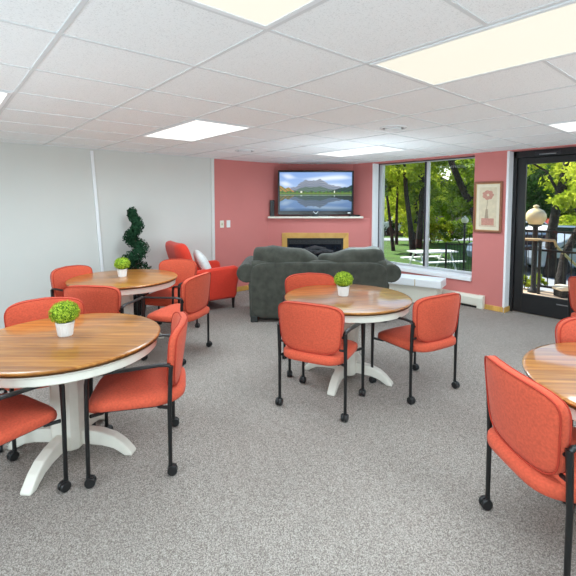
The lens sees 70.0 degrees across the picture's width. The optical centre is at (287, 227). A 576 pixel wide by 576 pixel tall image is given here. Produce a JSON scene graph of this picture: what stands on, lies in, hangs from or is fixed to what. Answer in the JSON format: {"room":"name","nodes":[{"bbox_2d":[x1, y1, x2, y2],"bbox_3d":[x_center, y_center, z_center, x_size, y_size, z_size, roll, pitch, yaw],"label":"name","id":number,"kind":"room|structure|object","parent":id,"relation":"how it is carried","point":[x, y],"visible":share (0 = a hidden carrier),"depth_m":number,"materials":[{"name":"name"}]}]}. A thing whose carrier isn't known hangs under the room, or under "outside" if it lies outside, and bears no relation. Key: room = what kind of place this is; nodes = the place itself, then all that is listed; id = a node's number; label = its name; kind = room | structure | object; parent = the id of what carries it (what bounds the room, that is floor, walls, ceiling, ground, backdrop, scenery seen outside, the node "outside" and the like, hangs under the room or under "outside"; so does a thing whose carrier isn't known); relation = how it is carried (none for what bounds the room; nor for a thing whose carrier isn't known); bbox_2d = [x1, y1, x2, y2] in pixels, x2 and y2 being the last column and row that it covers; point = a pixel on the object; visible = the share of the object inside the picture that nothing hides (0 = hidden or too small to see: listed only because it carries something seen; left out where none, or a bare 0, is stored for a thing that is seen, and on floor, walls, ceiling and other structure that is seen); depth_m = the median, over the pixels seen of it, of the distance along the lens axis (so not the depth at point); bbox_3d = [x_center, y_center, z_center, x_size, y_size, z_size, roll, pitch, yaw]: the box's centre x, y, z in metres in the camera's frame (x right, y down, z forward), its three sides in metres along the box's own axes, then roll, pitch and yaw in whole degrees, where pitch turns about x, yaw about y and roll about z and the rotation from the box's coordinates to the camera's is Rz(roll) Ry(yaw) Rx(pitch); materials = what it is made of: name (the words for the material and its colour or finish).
{"room":"care facility","nodes":[
{"label":"care facility","id":0,"kind":"room"},
{"bbox_2d":[117,268,126,276],"bbox_3d":[-1.889,0.519,4.689,0.112,0.090,0.112,-3,5,-41],"label":"pot","id":1,"kind":"object","parent":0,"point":[122,272],"depth_m":4.65,"materials":[{"name":"white ceramic"}]},
{"bbox_2d":[133,293,148,315],"bbox_3d":[-2.156,1.084,5.849,0.350,0.310,0.350,-3,5,-41],"label":"pot","id":2,"kind":"object","parent":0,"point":[144,294],"depth_m":5.73,"materials":[{"name":"black plastic"}]},
{"bbox_2d":[0,142,287,328],"bbox_3d":[-2.862,0.084,5.705,9.884,2.324,0.200,-3,5,-41],"label":"wall","id":3,"kind":"structure","parent":0,"point":[48,216],"depth_m":5.86,"materials":[{"name":"grey paint"}]},
{"bbox_2d":[90,151,103,271],"bbox_3d":[-2.642,0.085,5.746,0.165,2.278,0.026,-3,5,-41],"label":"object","id":4,"kind":"structure","parent":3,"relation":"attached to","point":[91,152],"depth_m":5.70,"materials":[{"name":"white paint"}]},
{"bbox_2d":[211,158,214,259],"bbox_3d":[-1.327,0.003,7.010,0.056,2.324,0.222,-3,5,-41],"label":"trim","id":5,"kind":"structure","parent":3,"relation":"attached to","point":[212,159],"depth_m":6.91,"materials":[{"name":"white paint"}]},
{"bbox_2d":[220,220,223,227],"bbox_3d":[-1.131,-0.053,7.050,0.076,0.124,0.012,-3,5,-41],"label":"light switch","id":6,"kind":"object","parent":3,"relation":"attached to","point":[222,221],"visible":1,"depth_m":7.05,"materials":[{"name":"beige plastic"}]},
{"bbox_2d":[237,285,248,291],"bbox_3d":[-0.806,1.100,7.400,1.154,0.085,0.015,-3,5,-41],"label":"baseboard","id":7,"kind":"structure","parent":3,"relation":"attached to","point":[241,288],"depth_m":7.38,"materials":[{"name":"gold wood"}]},
{"bbox_2d":[0,290,575,575],"bbox_3d":[0.322,1.538,2.012,9.784,0.120,10.079,-3,5,-41],"label":"floor","id":8,"kind":"structure","parent":0,"point":[259,486],"depth_m":2.40,"materials":[{"name":"grey carpet"}]},
{"bbox_2d":[0,384,70,492],"bbox_3d":[-1.601,1.036,2.168,0.605,0.862,0.592,2,4,30],"label":"chair","id":9,"kind":"object","parent":8,"relation":"on","point":[20,414],"visible":0.93,"depth_m":2.23,"materials":[{"name":"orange fabric"}]},
{"bbox_2d":[0,297,95,452],"bbox_3d":[-1.733,0.987,2.953,0.605,0.862,0.592,-2,4,-29],"label":"chair","id":10,"kind":"object","parent":8,"relation":"on","point":[33,309],"visible":0.24,"depth_m":3.07,"materials":[{"name":"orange fabric"}]},
{"bbox_2d":[50,265,92,296],"bbox_3d":[-2.277,0.882,4.641,0.592,0.862,0.605,1,4,22],"label":"chair","id":11,"kind":"object","parent":8,"relation":"on","point":[59,276],"visible":0.34,"depth_m":4.59,"materials":[{"name":"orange fabric"}]},
{"bbox_2d":[0,313,159,495],"bbox_3d":[-1.399,1.066,2.631,1.128,0.746,1.128,-3,5,-41],"label":"round table","id":12,"kind":"object","parent":8,"relation":"on","point":[32,354],"visible":0.89,"depth_m":2.52,"materials":[{"name":"brown wood"}]},
{"bbox_2d":[48,300,80,336],"bbox_3d":[-1.425,0.577,2.628,0.186,0.230,0.188,-3,5,-41],"label":"boxwood","id":13,"kind":"object","parent":12,"relation":"on","point":[63,314],"visible":1,"depth_m":2.58,"materials":[{"name":"green plant"}]},
{"bbox_2d":[55,320,74,336],"bbox_3d":[-1.425,0.647,2.632,0.112,0.090,0.112,-3,5,-41],"label":"pot","id":14,"kind":"object","parent":12,"relation":"on","point":[64,328],"depth_m":2.59,"materials":[{"name":"white ceramic"}]},
{"bbox_2d":[63,285,144,367],"bbox_3d":[-1.747,0.927,3.917,0.605,0.862,0.592,0,4,4],"label":"chair","id":15,"kind":"object","parent":8,"relation":"on","point":[95,298],"visible":0.34,"depth_m":3.64,"materials":[{"name":"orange fabric"}]},
{"bbox_2d":[65,269,177,338],"bbox_3d":[-1.853,0.939,4.673,1.168,0.746,1.168,-3,5,-41],"label":"round table","id":16,"kind":"object","parent":8,"relation":"on","point":[137,281],"visible":0.64,"depth_m":4.52,"materials":[{"name":"brown wood"}]},
{"bbox_2d":[114,257,130,276],"bbox_3d":[-1.889,0.451,4.684,0.183,0.226,0.186,-3,5,-41],"label":"boxwood","id":17,"kind":"object","parent":16,"relation":"on","point":[121,264],"visible":1,"depth_m":4.64,"materials":[{"name":"green plant"}]},
{"bbox_2d":[120,206,151,315],"bbox_3d":[-2.151,0.472,5.831,0.488,1.534,0.452,-3,5,-41],"label":"spiral topiary","id":18,"kind":"object","parent":8,"relation":"on","point":[132,239],"visible":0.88,"depth_m":5.73,"materials":[{"name":"green plant"}]},
{"bbox_2d":[84,311,188,488],"bbox_3d":[-0.926,1.009,2.611,0.592,0.862,0.604,-1,4,-14],"label":"chair","id":19,"kind":"object","parent":8,"relation":"on","point":[157,385],"visible":0.92,"depth_m":2.41,"materials":[{"name":"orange fabric"}]},
{"bbox_2d":[137,258,199,327],"bbox_3d":[-1.459,0.854,5.094,0.604,0.862,0.592,1,4,14],"label":"chair","id":20,"kind":"object","parent":8,"relation":"on","point":[185,269],"visible":0.43,"depth_m":5.22,"materials":[{"name":"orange fabric"}]},
{"bbox_2d":[141,272,211,365],"bbox_3d":[-1.131,0.902,4.320,0.592,0.862,0.604,1,4,17],"label":"chair","id":21,"kind":"object","parent":8,"relation":"on","point":[195,290],"visible":0.78,"depth_m":4.14,"materials":[{"name":"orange fabric"}]},
{"bbox_2d":[165,240,237,307],"bbox_3d":[-1.325,0.706,6.248,0.939,1.015,0.780,-2,4,-34],"label":"armchair","id":22,"kind":"object","parent":8,"relation":"on","point":[224,280],"visible":0.41,"depth_m":6.01,"materials":[{"name":"red fabric"}]},
{"bbox_2d":[193,250,210,269],"bbox_3d":[-1.266,0.537,6.107,0.252,0.395,0.427,-1,4,-20],"label":"throw pillow","id":23,"kind":"object","parent":22,"relation":"on","point":[200,259],"visible":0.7,"depth_m":5.93,"materials":[{"name":"grey fabric"}]},
{"bbox_2d":[282,273,335,376],"bbox_3d":[0.253,0.921,4.025,0.605,0.862,0.592,0,4,-7],"label":"chair","id":24,"kind":"object","parent":8,"relation":"on","point":[299,280],"visible":0.2,"depth_m":4.21,"materials":[{"name":"orange fabric"}]},
{"bbox_2d":[236,245,400,321],"bbox_3d":[0.409,0.734,5.844,2.180,1.010,0.885,0,4,0],"label":"sofa","id":25,"kind":"object","parent":8,"relation":"on","point":[266,272],"visible":0.61,"depth_m":5.42,"materials":[{"name":"grey fabric"}]},
{"bbox_2d":[253,245,317,262],"bbox_3d":[-0.033,0.471,5.590,0.906,0.455,0.354,0,4,0],"label":"cushion","id":26,"kind":"object","parent":25,"relation":"on","point":[272,253],"depth_m":5.44,"materials":[{"name":"grey fabric"}]},
{"bbox_2d":[318,246,384,262],"bbox_3d":[0.860,0.477,5.590,0.916,0.445,0.354,0,4,0],"label":"cushion","id":27,"kind":"object","parent":25,"relation":"on","point":[370,254],"depth_m":5.45,"materials":[{"name":"grey fabric"}]},
{"bbox_2d":[275,301,365,421],"bbox_3d":[0.256,0.968,3.261,0.604,0.862,0.592,2,4,27],"label":"chair","id":28,"kind":"object","parent":8,"relation":"on","point":[313,333],"visible":0.99,"depth_m":3.01,"materials":[{"name":"orange fabric"}]},
{"bbox_2d":[285,284,411,395],"bbox_3d":[0.536,0.996,3.747,1.132,0.746,1.132,-3,5,-41],"label":"round table","id":29,"kind":"object","parent":8,"relation":"on","point":[363,303],"visible":0.81,"depth_m":3.61,"materials":[{"name":"brown wood"}]},
{"bbox_2d":[333,271,353,296],"bbox_3d":[0.504,0.510,3.740,0.187,0.226,0.186,-3,5,-41],"label":"boxwood","id":30,"kind":"object","parent":29,"relation":"on","point":[343,279],"visible":1,"depth_m":3.69,"materials":[{"name":"green plant"}]},
{"bbox_2d":[337,285,349,296],"bbox_3d":[0.504,0.578,3.742,0.112,0.090,0.112,-3,5,-41],"label":"pot","id":31,"kind":"object","parent":30,"relation":"attached to","point":[343,290],"depth_m":3.70,"materials":[{"name":"white ceramic"}]},
{"bbox_2d":[369,292,460,404],"bbox_3d":[1.112,0.951,3.532,0.604,0.862,0.592,-2,4,-31],"label":"chair","id":32,"kind":"object","parent":8,"relation":"on","point":[434,322],"visible":0.99,"depth_m":3.28,"materials":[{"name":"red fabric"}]},
{"bbox_2d":[388,274,445,302],"bbox_3d":[2.029,0.982,6.566,0.870,0.385,0.353,2,4,33],"label":"storage bench","id":33,"kind":"object","parent":8,"relation":"on","point":[416,287],"visible":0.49,"depth_m":6.41,"materials":[{"name":"white wood"}]},
{"bbox_2d":[478,355,575,575],"bbox_3d":[1.244,1.055,1.873,0.592,0.862,0.605,0,4,-5],"label":"chair","id":34,"kind":"object","parent":8,"relation":"on","point":[533,432],"visible":0.99,"depth_m":1.70,"materials":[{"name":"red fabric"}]},
{"bbox_2d":[522,342,575,420],"bbox_3d":[1.783,1.109,1.944,1.198,0.746,1.198,-3,5,-41],"label":"round table","id":35,"kind":"object","parent":8,"relation":"on","point":[552,366],"visible":0.8,"depth_m":2.11,"materials":[{"name":"brown wood"}]},
{"bbox_2d":[555,316,575,342],"bbox_3d":[1.960,1.021,2.416,0.605,0.862,0.592,0,4,-2],"label":"chair","id":36,"kind":"object","parent":8,"relation":"on","point":[566,329],"visible":0.23,"depth_m":2.59,"materials":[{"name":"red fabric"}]},
{"bbox_2d":[568,276,575,316],"bbox_3d":[3.144,0.920,4.034,0.592,0.862,0.605,-1,4,-11],"label":"chair","id":37,"kind":"object","parent":8,"relation":"on","point":[572,281],"visible":0.7,"depth_m":4.17,"materials":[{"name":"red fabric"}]},
{"bbox_2d":[0,0,575,163],"bbox_3d":[0.360,-0.893,1.894,9.884,0.100,10.079,-3,5,-41],"label":"ceiling","id":38,"kind":"structure","parent":0,"point":[363,30],"depth_m":2.46,"materials":[{"name":"tile"}]},
{"bbox_2d":[0,91,12,109],"bbox_3d":[-2.455,-0.907,2.978,0.624,0.012,1.222,-3,5,-41],"label":"recessed light","id":39,"kind":"object","parent":38,"relation":"in","point":[4,96],"visible":0.9,"depth_m":2.83,"materials":[{"name":"white paint"}]},
{"bbox_2d":[0,92,7,103],"bbox_3d":[-2.456,-0.908,2.978,0.580,0.006,1.175,-3,5,-41],"label":"diffuser","id":40,"kind":"object","parent":39,"relation":"attached to","point":[3,95],"depth_m":2.84,"materials":[{"name":"white plastic"}]},
{"bbox_2d":[142,119,252,141],"bbox_3d":[-0.972,-0.986,4.252,0.624,0.012,1.222,-3,5,-41],"label":"recessed light","id":41,"kind":"object","parent":38,"relation":"in","point":[193,130],"visible":0.94,"depth_m":4.16,"materials":[{"name":"white paint"}]},
{"bbox_2d":[235,149,254,152],"bbox_3d":[-0.610,-1.074,5.819,0.280,0.026,0.280,-3,5,-41],"label":"ceiling vent","id":42,"kind":"object","parent":38,"relation":"in","point":[237,150],"visible":1,"depth_m":5.75,"materials":[{"name":"white"}]},
{"bbox_2d":[183,0,321,28],"bbox_3d":[0.072,-0.786,1.046,0.624,0.012,1.222,-3,5,-41],"label":"recessed light","id":43,"kind":"object","parent":38,"relation":"in","point":[265,14],"visible":1,"depth_m":1.53,"materials":[{"name":"white paint"}]},
{"bbox_2d":[0,0,575,163],"bbox_3d":[0.322,-0.843,1.864,9.384,0.016,9.679,-3,5,-41],"label":"ceiling grid","id":44,"kind":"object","parent":38,"relation":"attached to","point":[82,3],"depth_m":2.72,"materials":[{"name":"white metal"}]},
{"bbox_2d":[315,146,405,156],"bbox_3d":[1.005,-1.091,5.951,0.624,0.012,1.222,-3,5,-41],"label":"recessed light","id":45,"kind":"object","parent":38,"relation":"in","point":[373,149],"visible":0.96,"depth_m":5.90,"materials":[{"name":"white paint"}]},
{"bbox_2d":[379,125,406,130],"bbox_3d":[1.028,-0.963,4.026,0.260,0.026,0.260,-3,5,-41],"label":"ceiling vent","id":46,"kind":"object","parent":38,"relation":"in","point":[389,127],"visible":1,"depth_m":3.96,"materials":[{"name":"white metal"}]},
{"bbox_2d":[370,0,575,86],"bbox_3d":[1.061,-0.839,1.895,0.624,0.012,1.222,-3,5,-41],"label":"recessed light","id":47,"kind":"object","parent":38,"relation":"in","point":[548,33],"visible":0.98,"depth_m":1.96,"materials":[{"name":"white paint"}]},
{"bbox_2d":[546,121,575,131],"bbox_3d":[3.038,-0.945,3.594,0.624,0.012,1.222,-3,5,-41],"label":"recessed light","id":48,"kind":"object","parent":38,"relation":"in","point":[570,126],"visible":0.98,"depth_m":3.94,"materials":[{"name":"white paint"}]},
{"bbox_2d":[268,218,369,246],"bbox_3d":[0.580,0.475,7.744,1.443,1.290,1.242,-3,5,-41],"label":"wall","id":49,"kind":"structure","parent":0,"point":[358,229],"depth_m":7.71,"materials":[{"name":"paint"}]},
{"bbox_2d":[282,233,348,256],"bbox_3d":[0.510,0.586,7.716,1.250,0.965,0.086,0,4,0],"label":"fireplace","id":50,"kind":"object","parent":49,"relation":"attached to","point":[317,244],"visible":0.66,"depth_m":7.70,"materials":[{"name":"yellow wood"}]},
{"bbox_2d":[289,240,341,243],"bbox_3d":[0.510,0.278,7.722,0.994,0.087,0.019,0,4,0],"label":"hood","id":51,"kind":"object","parent":50,"relation":"attached to","point":[290,241],"depth_m":7.71,"materials":[{"name":"black metal"}]},
{"bbox_2d":[268,216,362,217],"bbox_3d":[0.513,-0.194,7.803,1.774,0.035,0.440,0,4,0],"label":"mantel shelf","id":52,"kind":"object","parent":49,"relation":"on","point":[268,216],"visible":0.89,"depth_m":7.58,"materials":[{"name":"white wood"}]},
{"bbox_2d":[270,200,273,215],"bbox_3d":[-0.295,-0.356,7.710,0.080,0.300,0.106,0,4,0],"label":"speaker","id":53,"kind":"object","parent":52,"relation":"on","point":[271,201],"visible":0.77,"depth_m":7.66},
{"bbox_2d":[278,170,353,215],"bbox_3d":[0.513,-0.628,7.651,1.400,0.849,0.170,0,4,0],"label":"television","id":54,"kind":"object","parent":52,"relation":"on","point":[300,192],"visible":1,"depth_m":7.61,"materials":[{"name":"black plastic"}]},
{"bbox_2d":[288,164,352,215],"bbox_3d":[0.628,-0.704,7.992,0.953,1.034,0.820,-3,5,-41],"label":"wall niche","id":55,"kind":"object","parent":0,"point":[349,167],"visible":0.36,"depth_m":7.96,"materials":[{"name":"paint"}]},
{"bbox_2d":[352,144,575,306],"bbox_3d":[3.952,0.120,5.120,0.280,2.324,9.779,-3,5,-41],"label":"wall","id":56,"kind":"structure","parent":0,"point":[487,248],"depth_m":6.13,"materials":[{"name":"paint"}]},
{"bbox_2d":[372,164,378,246],"bbox_3d":[1.630,-0.256,7.702,0.146,1.854,0.030,-3,5,-41],"label":"trim","id":57,"kind":"structure","parent":56,"relation":"attached to","point":[375,174],"depth_m":7.67,"materials":[{"name":"white paint"}]},
{"bbox_2d":[378,156,474,280],"bbox_3d":[2.274,-0.181,7.021,0.296,1.919,1.908,-3,5,-41],"label":"window","id":58,"kind":"structure","parent":56,"relation":"in","point":[425,269],"depth_m":7.05,"materials":[{"name":"silver metal"}]},
{"bbox_2d":[442,289,484,308],"bbox_3d":[2.174,1.067,6.974,0.078,0.196,2.265,-3,5,-41],"label":"baseboard heater","id":59,"kind":"object","parent":56,"relation":"attached to","point":[467,299],"visible":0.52,"depth_m":6.24,"materials":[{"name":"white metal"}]},
{"bbox_2d":[473,181,502,232],"bbox_3d":[2.933,-0.295,6.043,0.028,0.751,0.410,-3,5,-41],"label":"framed print","id":60,"kind":"object","parent":56,"relation":"attached to","point":[488,196],"visible":1,"depth_m":6.04,"materials":[{"name":"beige paper"}]},
{"bbox_2d":[484,304,509,312],"bbox_3d":[3.090,1.187,6.093,0.185,0.075,0.305,-3,5,-41],"label":"baseboard","id":61,"kind":"structure","parent":56,"relation":"attached to","point":[486,306],"depth_m":6.02,"materials":[{"name":"beige wood"}]},
{"bbox_2d":[502,151,513,311],"bbox_3d":[3.183,0.069,5.942,0.181,2.324,0.030,-3,5,-41],"label":"trim","id":62,"kind":"structure","parent":56,"relation":"attached to","point":[510,155],"depth_m":5.91,"materials":[{"name":"white paint"}]},
{"bbox_2d":[509,147,575,318],"bbox_3d":[3.721,0.100,5.470,0.145,2.322,1.419,-3,5,-41],"label":"door","id":63,"kind":"structure","parent":56,"relation":"in","point":[546,306],"depth_m":5.87,"materials":[{"name":"black metal"}]},
{"label":"outside","id":64,"kind":"structure","parent":0,"visible":0},
{"bbox_2d":[384,218,472,271],"bbox_3d":[38.669,-1.038,59.723,123.530,0.300,220.000,-3,5,-41],"label":"ground","id":65,"kind":"structure","parent":64,"point":[401,249],"depth_m":20.02,"materials":[{"name":"green plant"}]},
{"bbox_2d":[384,187,396,215],"bbox_3d":[7.220,-3.742,35.786,6.660,8.111,5.192,0,4,0],"label":"tree","id":66,"kind":"object","parent":65,"relation":"on","point":[396,187],"visible":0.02,"depth_m":35.04,"materials":[{"name":"green plant"}]},
{"bbox_2d":[385,165,400,250],"bbox_3d":[5.056,-2.103,21.112,4.070,6.645,3.296,-2,4,-24],"label":"tree","id":67,"kind":"object","parent":65,"relation":"on","point":[388,186],"visible":0.04,"depth_m":21.05,"materials":[{"name":"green plant"}]},
{"bbox_2d":[384,217,403,234],"bbox_3d":[8.863,-0.158,31.549,4.318,1.400,1.760,0,4,-6],"label":"parked car","id":68,"kind":"object","parent":65,"relation":"on","point":[386,224],"visible":0.15,"depth_m":30.57,"materials":[{"name":"white paint"}]},
{"bbox_2d":[384,218,403,234],"bbox_3d":[7.746,-0.230,31.106,3.688,1.893,2.412,0,4,0],"label":"shrub","id":69,"kind":"object","parent":65,"relation":"on","point":[393,223],"visible":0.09,"depth_m":30.42,"materials":[{"name":"green plant"}]},
{"bbox_2d":[390,165,419,244],"bbox_3d":[6.434,-2.221,24.025,3.635,6.508,3.484,0,4,0],"label":"tree","id":70,"kind":"object","parent":65,"relation":"on","point":[397,194],"visible":0.02,"depth_m":24.04,"materials":[{"name":"green plant"}]},
{"bbox_2d":[385,162,449,255],"bbox_3d":[5.489,-1.593,19.488,4.922,5.845,3.195,-2,4,-30],"label":"tree","id":71,"kind":"object","parent":65,"relation":"on","point":[405,170],"visible":0.28,"depth_m":19.02,"materials":[{"name":"green plant"}]},
{"bbox_2d":[384,167,450,239],"bbox_3d":[7.669,-1.800,24.494,4.365,5.657,3.788,0,4,0],"label":"tree","id":72,"kind":"object","parent":65,"relation":"on","point":[402,215],"visible":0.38,"depth_m":24.36,"materials":[{"name":"green plant"}]},
{"bbox_2d":[392,165,442,248],"bbox_3d":[6.955,-1.944,21.913,3.248,6.240,3.356,0,4,0],"label":"tree","id":73,"kind":"object","parent":65,"relation":"on","point":[435,192],"visible":0.24,"depth_m":22.02,"materials":[{"name":"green plant"}]},
{"bbox_2d":[384,216,472,234],"bbox_3d":[10.972,-0.119,31.087,13.200,1.420,0.133,0,4,0],"label":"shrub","id":74,"kind":"object","parent":65,"relation":"on","point":[385,233],"visible":0.03,"depth_m":31.08,"materials":[{"name":"green plant"}]},
{"bbox_2d":[400,214,461,242],"bbox_3d":[8.663,-0.004,25.148,3.721,2.161,2.751,0,4,0],"label":"shrub","id":75,"kind":"object","parent":65,"relation":"on","point":[432,237],"visible":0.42,"depth_m":24.78,"materials":[{"name":"green plant"}]},
{"bbox_2d":[400,249,465,269],"bbox_3d":[5.218,1.234,14.905,1.640,0.763,1.620,-1,4,-14],"label":"picnic table","id":76,"kind":"object","parent":65,"relation":"on","point":[441,251],"visible":0.75,"depth_m":14.72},
{"bbox_2d":[430,165,447,209],"bbox_3d":[12.279,-4.516,39.821,7.297,9.152,5.845,1,4,11],"label":"tree","id":77,"kind":"object","parent":65,"relation":"on","point":[445,172],"visible":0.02,"depth_m":39.39,"materials":[{"name":"green plant"}]},
{"bbox_2d":[431,158,474,224],"bbox_3d":[7.890,-1.152,17.922,3.745,5.211,2.873,3,5,41],"label":"tree","id":78,"kind":"object","parent":65,"relation":"on","point":[465,201],"visible":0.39,"depth_m":17.54,"materials":[{"name":"green plant"}]},
{"bbox_2d":[436,215,472,243],"bbox_3d":[10.778,0.105,24.674,4.028,1.802,2.418,0,4,0],"label":"shrub","id":79,"kind":"object","parent":65,"relation":"on","point":[458,224],"visible":0.48,"depth_m":24.46,"materials":[{"name":"green plant"}]},
{"bbox_2d":[440,159,473,217],"bbox_3d":[16.892,-3.730,37.260,6.405,7.904,5.404,1,4,20],"label":"tree","id":80,"kind":"object","parent":65,"relation":"on","point":[448,181],"visible":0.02,"depth_m":37.20,"materials":[{"name":"green plant"}]},
{"bbox_2d":[443,159,474,217],"bbox_3d":[15.557,-3.191,33.140,5.518,7.344,4.881,-1,4,-20],"label":"tree","id":81,"kind":"object","parent":65,"relation":"on","point":[463,175],"visible":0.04,"depth_m":33.46,"materials":[{"name":"green plant"}]},
{"bbox_2d":[461,216,468,252],"bbox_3d":[8.607,0.357,20.061,0.340,1.838,0.340,-3,5,-41],"label":"lamp post","id":82,"kind":"object","parent":65,"relation":"on","point":[465,220],"visible":0.85,"depth_m":19.99,"materials":[{"name":"black metal"}]},
{"bbox_2d":[445,242,531,280],"bbox_3d":[6.414,1.124,13.102,2.660,1.170,0.060,2,4,27],"label":"iron fence","id":83,"kind":"object","parent":65,"relation":"on","point":[446,243],"visible":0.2,"depth_m":13.46,"materials":[{"name":"black metal"}]},
{"bbox_2d":[529,274,548,284],"bbox_3d":[4.757,0.990,7.805,0.372,0.294,0.250,-1,4,-11],"label":"shrub","id":84,"kind":"object","parent":65,"relation":"on","point":[543,281],"visible":0.38,"depth_m":7.78,"materials":[{"name":"green plant"}]},
{"bbox_2d":[513,288,567,319],"bbox_3d":[5.074,1.713,5.573,1.870,0.888,4.650,-3,5,-41],"label":"landing","id":85,"kind":"object","parent":65,"relation":"on","point":[542,292],"depth_m":7.15,"materials":[{"name":"beige concrete"}]},
{"bbox_2d":[523,275,536,288],"bbox_3d":[4.404,1.014,7.623,0.428,0.263,0.365,0,4,0],"label":"shrub","id":86,"kind":"object","parent":85,"relation":"on","point":[528,281],"visible":0.41,"depth_m":7.61,"materials":[{"name":"green plant"}]},
{"bbox_2d":[526,205,546,292],"bbox_3d":[4.372,0.381,7.288,0.330,1.558,0.330,-3,5,-41],"label":"lamp post","id":87,"kind":"object","parent":85,"relation":"on","point":[536,216],"visible":0.97,"depth_m":7.24,"materials":[{"name":"black metal"}]},
{"bbox_2d":[523,229,575,288],"bbox_3d":[5.712,0.671,6.079,0.060,1.130,4.540,-3,5,-41],"label":"iron fence","id":88,"kind":"object","parent":85,"relation":"on","point":[571,252],"visible":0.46,"depth_m":7.26,"materials":[{"name":"black metal"}]},
{"bbox_2d":[525,238,575,293],"bbox_3d":[5.037,0.640,7.834,1.932,0.974,0.601,-3,5,-41],"label":"handrail","id":89,"kind":"object","parent":85,"relation":"on","point":[540,240],"visible":0.9,"depth_m":7.15,"materials":[{"name":"beige wood"}]},
{"bbox_2d":[552,284,569,297],"bbox_3d":[4.697,1.083,6.981,0.290,0.195,0.250,0,4,0],"label":"storage box","id":90,"kind":"object","parent":85,"relation":"on","point":[560,290],"visible":0.72,"depth_m":6.91,"materials":[{"name":"beige wood"}]},
{"bbox_2d":[544,162,575,289],"bbox_3d":[8.849,-0.353,11.802,2.573,4.349,1.969,2,4,30],"label":"tree","id":91,"kind":"object","parent":65,"relation":"on","point":[561,199],"visible":0.97,"depth_m":11.63,"materials":[{"name":"green plant"}]},
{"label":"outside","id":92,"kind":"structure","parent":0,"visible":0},
{"bbox_2d":[523,263,575,291],"bbox_3d":[29.967,-0.135,42.611,81.732,0.020,24.267,-3,5,-41],"label":"parking lot","id":93,"kind":"structure","parent":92,"point":[550,280],"depth_m":13.58,"materials":[{"name":"concrete"}]},
{"bbox_2d":[466,232,575,268],"bbox_3d":[9.212,0.835,15.579,4.319,1.400,1.760,0,4,-7],"label":"parked car","id":94,"kind":"object","parent":93,"relation":"on","point":[469,250],"visible":0.04,"depth_m":14.68,"materials":[{"name":"silver metal"}]},
{"bbox_2d":[526,164,555,224],"bbox_3d":[12.396,-1.070,21.088,2.951,4.590,2.574,-2,4,-35],"label":"tree","id":95,"kind":"object","parent":93,"relation":"on","point":[537,197],"visible":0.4,"depth_m":20.34,"materials":[{"name":"green plant"}]},
{"bbox_2d":[524,233,575,273],"bbox_3d":[10.406,0.915,14.286,4.319,1.400,1.760,0,4,6],"label":"parked car","id":96,"kind":"object","parent":93,"relation":"on","point":[560,236],"visible":0.31,"depth_m":13.64,"materials":[{"name":"silver metal"}]},
{"bbox_2d":[525,224,575,231],"bbox_3d":[13.073,0.568,19.872,4.319,1.400,1.760,0,4,-3],"label":"parked car","id":97,"kind":"object","parent":93,"relation":"on","point":[569,228],"visible":0.03,"depth_m":19.02,"materials":[{"name":"white paint"}]},
{"bbox_2d":[527,162,575,277],"bbox_3d":[9.178,-0.927,13.740,3.350,5.229,2.683,0,4,0],"label":"tree","id":98,"kind":"object","parent":93,"relation":"on","point":[559,185],"visible":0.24,"depth_m":13.53,"materials":[{"name":"green plant"}]},
{"bbox_2d":[534,163,574,217],"bbox_3d":[20.521,-2.898,31.152,5.197,7.009,4.638,2,4,26],"label":"tree","id":99,"kind":"object","parent":93,"relation":"on","point":[545,167],"visible":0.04,"depth_m":30.36,"materials":[{"name":"green plant"}]},
{"bbox_2d":[552,162,575,217],"bbox_3d":[20.720,-2.303,28.132,4.931,6.201,4.314,0,4,0],"label":"tree","id":100,"kind":"object","parent":93,"relation":"on","point":[563,209],"visible":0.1,"depth_m":28.20,"materials":[{"name":"green plant"}]},
{"bbox_2d":[559,214,575,225],"bbox_3d":[16.631,0.110,24.201,4.226,1.851,2.470,0,4,0],"label":"shrub","id":101,"kind":"object","parent":93,"relation":"on","point":[563,221],"visible":0.27,"depth_m":24.35,"materials":[{"name":"green plant"}]},
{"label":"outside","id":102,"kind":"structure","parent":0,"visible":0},
{"bbox_2d":[384,238,472,240],"bbox_3d":[9.296,0.809,27.353,13.221,0.030,1.900,0,4,0],"label":"path","id":103,"kind":"structure","parent":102,"point":[385,239],"depth_m":27.09,"materials":[{"name":"concrete"}]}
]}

